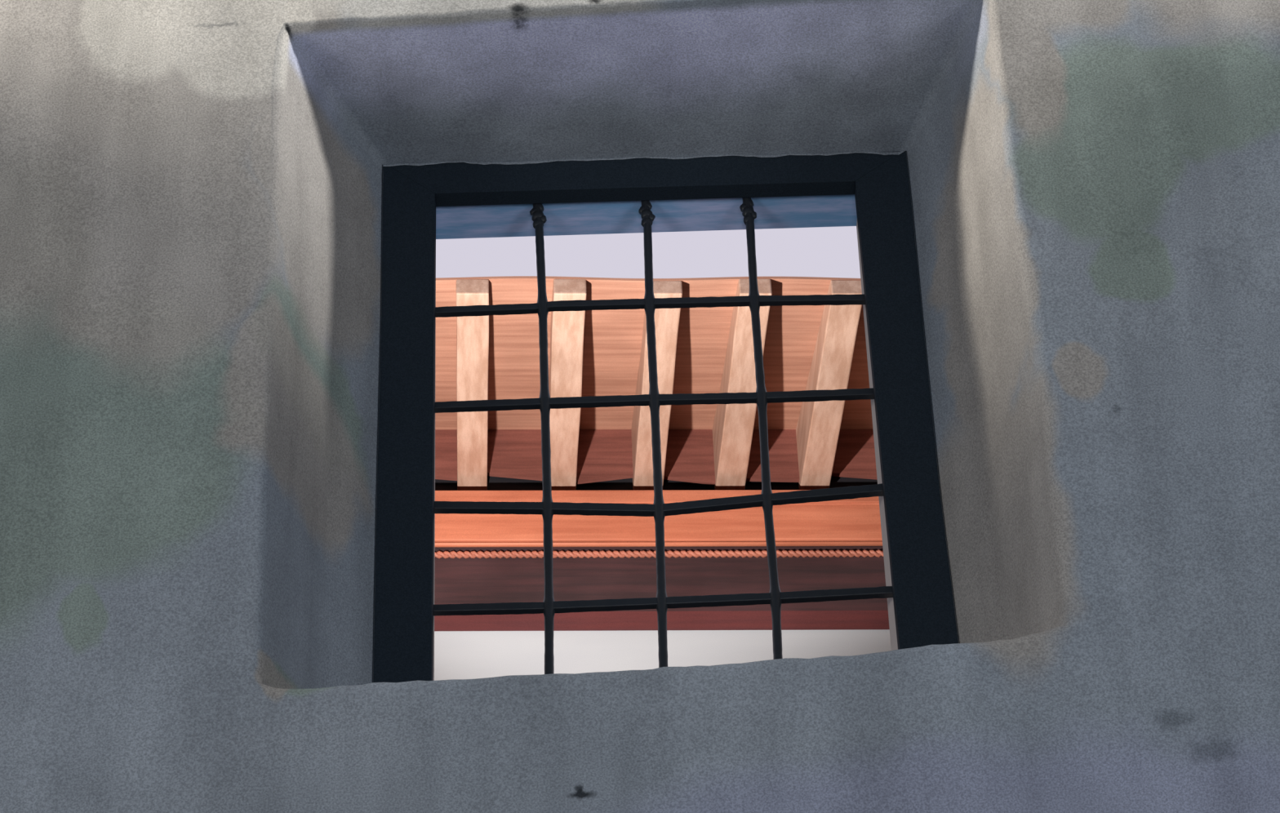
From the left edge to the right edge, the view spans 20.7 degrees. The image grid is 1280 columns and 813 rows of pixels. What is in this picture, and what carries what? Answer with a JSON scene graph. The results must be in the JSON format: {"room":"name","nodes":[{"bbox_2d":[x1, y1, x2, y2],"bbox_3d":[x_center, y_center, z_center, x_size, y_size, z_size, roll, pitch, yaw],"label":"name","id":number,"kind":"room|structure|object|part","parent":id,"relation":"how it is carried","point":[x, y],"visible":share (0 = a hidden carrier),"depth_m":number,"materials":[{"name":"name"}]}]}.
{"room":"prison interior","nodes":[
{"label":"prison interior","id":0,"kind":"room"},
{"bbox_2d":[0,0,1279,812],"bbox_3d":[0.030,0.753,5.552,8.000,9.000,0.413,-2,-39,0],"label":"wall","id":1,"kind":"structure","parent":0,"point":[191,190],"depth_m":6.01,"materials":[{"name":"paint"}]},
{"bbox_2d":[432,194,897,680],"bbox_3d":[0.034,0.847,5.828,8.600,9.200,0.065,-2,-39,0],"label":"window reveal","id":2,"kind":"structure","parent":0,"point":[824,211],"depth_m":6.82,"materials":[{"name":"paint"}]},
{"bbox_2d":[372,151,959,682],"bbox_3d":[0.035,0.142,6.329,1.115,1.688,0.039,-2,-39,0],"label":"window","id":3,"kind":"structure","parent":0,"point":[924,608],"depth_m":6.52,"materials":[{"name":"black paint"}]},
{"bbox_3d":[-0.448,0.138,6.348,0.150,1.627,0.039,-2,-39,0],"label":"post","id":4,"kind":"part","parent":3,"relation":"part of","materials":[{"name":"black paint"}]},
{"bbox_2d":[433,197,893,674],"bbox_3d":[0.027,0.037,6.452,0.852,1.155,0.025,-2,-39,0],"label":"window grille","id":5,"kind":"object","parent":3,"relation":"attached to","point":[766,500],"visible":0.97,"depth_m":6.39,"materials":[{"name":"metal"}]},
{"bbox_3d":[0.513,0.084,6.361,0.155,1.543,0.039,-2,-39,0],"label":"post","id":6,"kind":"part","parent":3,"relation":"part of","materials":[{"name":"black paint"}]},
{"label":"outside","id":7,"kind":"structure","parent":0,"visible":0},
{"bbox_3d":[0.273,6.805,5.812,60.000,0.100,7.400,-2,-39,0],"label":"ground","id":8,"kind":"structure","parent":7,"visible":0},
{"bbox_2d":[434,275,891,680],"bbox_3d":[-0.362,4.033,11.545,6.800,11.451,1.946,0,-39,-3],"label":"building","id":9,"kind":"structure","parent":8,"relation":"on","point":[599,455],"depth_m":14.93,"materials":[{"name":"wood"}]},
{"bbox_3d":[-0.541,0.519,15.161,6.800,0.250,0.195,0,-39,-3],"label":"cornice","id":10,"kind":"part","parent":9,"relation":"part of","materials":[{"name":"orange wood"}]},
{"bbox_3d":[-0.535,0.592,15.035,6.800,0.017,0.028,0,-39,-3],"label":"bead moulding","id":11,"kind":"part","parent":9,"relation":"part of","materials":[{"name":"orange wood"}]},
{"bbox_3d":[-0.534,0.633,15.009,6.800,0.033,0.036,0,-39,-3],"label":"rope moulding","id":12,"kind":"part","parent":9,"relation":"part of","materials":[{"name":"brown wood"}]}
]}

